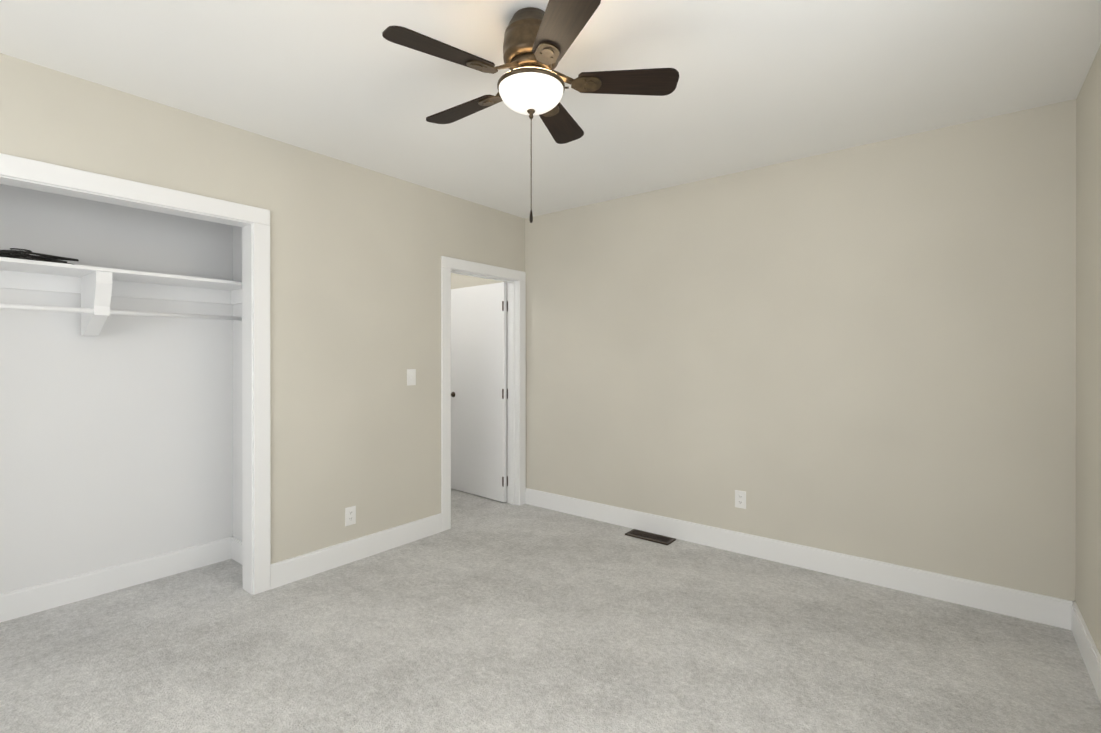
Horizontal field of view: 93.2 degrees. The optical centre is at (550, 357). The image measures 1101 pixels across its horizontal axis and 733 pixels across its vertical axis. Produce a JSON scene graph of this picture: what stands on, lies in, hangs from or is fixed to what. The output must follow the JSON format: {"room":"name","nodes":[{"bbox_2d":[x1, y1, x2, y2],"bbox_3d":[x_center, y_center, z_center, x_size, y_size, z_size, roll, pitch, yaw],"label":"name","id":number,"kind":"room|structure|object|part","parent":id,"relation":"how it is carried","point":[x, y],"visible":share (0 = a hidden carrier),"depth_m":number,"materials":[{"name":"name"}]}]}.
{"room":"empty bedroom","nodes":[
{"label":"empty bedroom","id":0,"kind":"room"},
{"bbox_2d":[0,184,241,593],"bbox_3d":[-2.586,0.035,2.525,0.680,2.600,2.310,0,0,38],"label":"wall","id":1,"kind":"structure","parent":0,"point":[120,439],"depth_m":2.99,"materials":[{"name":"white paint"}]},
{"bbox_2d":[0,538,227,622],"bbox_3d":[-2.752,1.265,2.658,0.016,0.140,2.070,0,0,38],"label":"baseboard","id":2,"kind":"structure","parent":1,"relation":"attached to","point":[18,603],"depth_m":2.95,"materials":[{"name":"white paint"}]},
{"bbox_2d":[0,257,241,335],"bbox_3d":[-2.609,-0.290,2.543,0.380,0.339,2.070,0,0,38],"label":"closet shelf","id":3,"kind":"object","parent":1,"relation":"attached to","point":[96,288],"visible":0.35,"depth_m":2.80,"materials":[{"name":"white paint"}]},
{"bbox_2d":[0,248,78,263],"bbox_3d":[-2.528,-0.483,2.476,0.237,0.046,0.443,0,0,38],"label":"hanger","id":4,"kind":"object","parent":3,"relation":"on","point":[17,253],"visible":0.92,"depth_m":2.48,"materials":[{"name":"black"}]},
{"bbox_2d":[228,537,241,564],"bbox_3d":[-1.890,1.263,3.287,0.530,0.140,0.016,0,0,38],"label":"baseboard","id":5,"kind":"structure","parent":1,"relation":"attached to","point":[234,544],"depth_m":3.42,"materials":[{"name":"white paint"}]},
{"bbox_2d":[0,53,524,563],"bbox_3d":[-1.953,0.035,2.681,0.120,2.600,5.400,0,0,38],"label":"wall","id":6,"kind":"structure","parent":0,"point":[356,253],"depth_m":3.27,"materials":[{"name":"beige paint"}]},
{"bbox_2d":[0,153,270,594],"bbox_3d":[-2.259,0.245,2.294,0.156,2.181,1.904,0,0,38],"label":"trim","id":7,"kind":"structure","parent":6,"relation":"attached to","point":[251,221],"depth_m":2.93,"materials":[{"name":"white paint"}]},
{"bbox_2d":[345,506,355,525],"bbox_3d":[-1.304,1.033,3.399,0.009,0.118,0.074,0,0,38],"label":"electrical outlet","id":8,"kind":"object","parent":6,"relation":"attached to","point":[350,515],"visible":1,"depth_m":3.40,"materials":[{"name":"white plastic"}]},
{"bbox_2d":[271,513,441,588],"bbox_3d":[-1.224,1.263,3.496,0.016,0.140,1.262,0,0,38],"label":"baseboard","id":9,"kind":"structure","parent":6,"relation":"attached to","point":[284,572],"depth_m":3.39,"materials":[{"name":"white paint"}]},
{"bbox_2d":[407,369,415,385],"bbox_3d":[-1.002,0.142,3.771,0.020,0.118,0.074,0,0,38],"label":"switch plate","id":10,"kind":"object","parent":6,"relation":"attached to","point":[411,376],"visible":1,"depth_m":3.77,"materials":[{"name":"white plastic"}]},
{"bbox_2d":[441,256,525,530],"bbox_3d":[-0.586,0.276,4.412,0.156,2.110,0.970,0,0,38],"label":"door frame","id":11,"kind":"structure","parent":6,"relation":"attached to","point":[515,280],"depth_m":4.68,"materials":[{"name":"white paint"}]},
{"bbox_2d":[451,282,507,501],"bbox_3d":[-0.703,0.316,5.006,0.796,2.005,0.161,0,0,41],"label":"door","id":12,"kind":"structure","parent":11,"relation":"attached to","point":[479,393],"depth_m":4.96,"materials":[{"name":"white paint"}]},
{"bbox_2d":[0,488,1100,732],"bbox_3d":[-1.053,1.386,1.973,5.212,0.100,5.640,0,0,38],"label":"floor","id":13,"kind":"structure","parent":0,"point":[488,616],"depth_m":2.37,"materials":[{"name":"carpet"}]},
{"bbox_2d":[625,529,675,544],"bbox_3d":[0.736,1.326,3.854,0.350,0.012,0.140,0,0,38],"label":"air vent register","id":14,"kind":"object","parent":13,"relation":"on","point":[652,537],"visible":1,"depth_m":3.84,"materials":[{"name":"brown metal"}]},
{"bbox_2d":[0,0,1100,218],"bbox_3d":[-1.053,-1.314,1.968,5.212,0.100,5.640,0,0,38],"label":"ceiling","id":15,"kind":"structure","parent":0,"point":[762,83],"depth_m":2.32,"materials":[{"name":"white paint"}]},
{"bbox_2d":[382,0,678,222],"bbox_3d":[-0.104,-0.884,1.966,1.016,0.761,1.055,0,0,38],"label":"fan","id":16,"kind":"object","parent":15,"relation":"hanging from","point":[537,43],"visible":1,"depth_m":1.87,"materials":[{"name":"brown wood"}]},
{"bbox_3d":[-0.316,-1.044,1.768,0.487,0.063,0.138,0,12,-35],"label":"blade","id":17,"kind":"part","parent":16,"relation":"part of","materials":[{"name":"brown wood"}]},
{"bbox_3d":[-0.317,-1.044,2.123,0.487,0.063,0.138,0,12,37],"label":"blade","id":18,"kind":"part","parent":16,"relation":"part of","materials":[{"name":"brown wood"}]},
{"bbox_3d":[-0.072,-0.698,1.946,0.013,0.389,0.013,0,0,38],"label":"chain","id":19,"kind":"part","parent":16,"relation":"part of","materials":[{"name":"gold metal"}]},
{"bbox_3d":[-0.072,-0.963,1.946,0.242,0.082,0.242,0,0,38],"label":"lamp shade","id":20,"kind":"part","parent":16,"relation":"part of","materials":[{"name":"white glass"}]},
{"bbox_3d":[-0.079,-1.078,1.943,0.259,0.372,0.265,0,0,38],"label":"motor","id":21,"kind":"part","parent":16,"relation":"part of","materials":[{"name":"brown metal"}]},
{"bbox_3d":[0.021,-1.045,2.233,0.138,0.063,0.487,-13,-4,18],"label":"blade","id":22,"kind":"part","parent":16,"relation":"part of","materials":[{"name":"brown wood"}]},
{"bbox_3d":[0.021,-1.044,1.659,0.138,0.063,0.487,13,-4,-17],"label":"blade","id":23,"kind":"part","parent":16,"relation":"part of","materials":[{"name":"brown wood"}]},
{"bbox_3d":[0.229,-1.044,1.946,0.487,0.063,0.138,0,-12,1],"label":"blade","id":24,"kind":"part","parent":16,"relation":"part of","materials":[{"name":"brown wood"}]},
{"bbox_2d":[451,99,1075,600],"bbox_3d":[0.657,0.032,4.137,5.212,2.600,0.120,0,0,38],"label":"wall","id":25,"kind":"structure","parent":0,"point":[865,351],"depth_m":3.18,"materials":[{"name":"beige paint"}]},
{"bbox_2d":[735,490,745,508],"bbox_3d":[1.295,0.968,3.552,0.074,0.118,0.009,0,0,38],"label":"electrical outlet","id":26,"kind":"object","parent":25,"relation":"attached to","point":[740,499],"visible":1,"depth_m":3.55,"materials":[{"name":"white plastic"}]},
{"bbox_2d":[525,488,1067,628],"bbox_3d":[1.156,1.263,3.659,3.550,0.140,0.016,0,0,38],"label":"baseboard","id":27,"kind":"structure","parent":25,"relation":"attached to","point":[1007,601],"depth_m":3.18,"materials":[{"name":"white paint"}]},
{"bbox_2d":[1075,45,1100,654],"bbox_3d":[0.908,0.039,0.346,0.120,2.600,5.520,0,0,38],"label":"wall","id":28,"kind":"structure","parent":0,"point":[1088,359],"depth_m":2.28,"materials":[{"name":"beige paint"}]},
{"bbox_2d":[1068,600,1100,702],"bbox_3d":[0.892,1.269,0.437,0.016,0.140,5.400,0,0,38],"label":"baseboard","id":29,"kind":"structure","parent":28,"relation":"attached to","point":[1090,654],"depth_m":2.26,"materials":[{"name":"white paint"}]}
]}

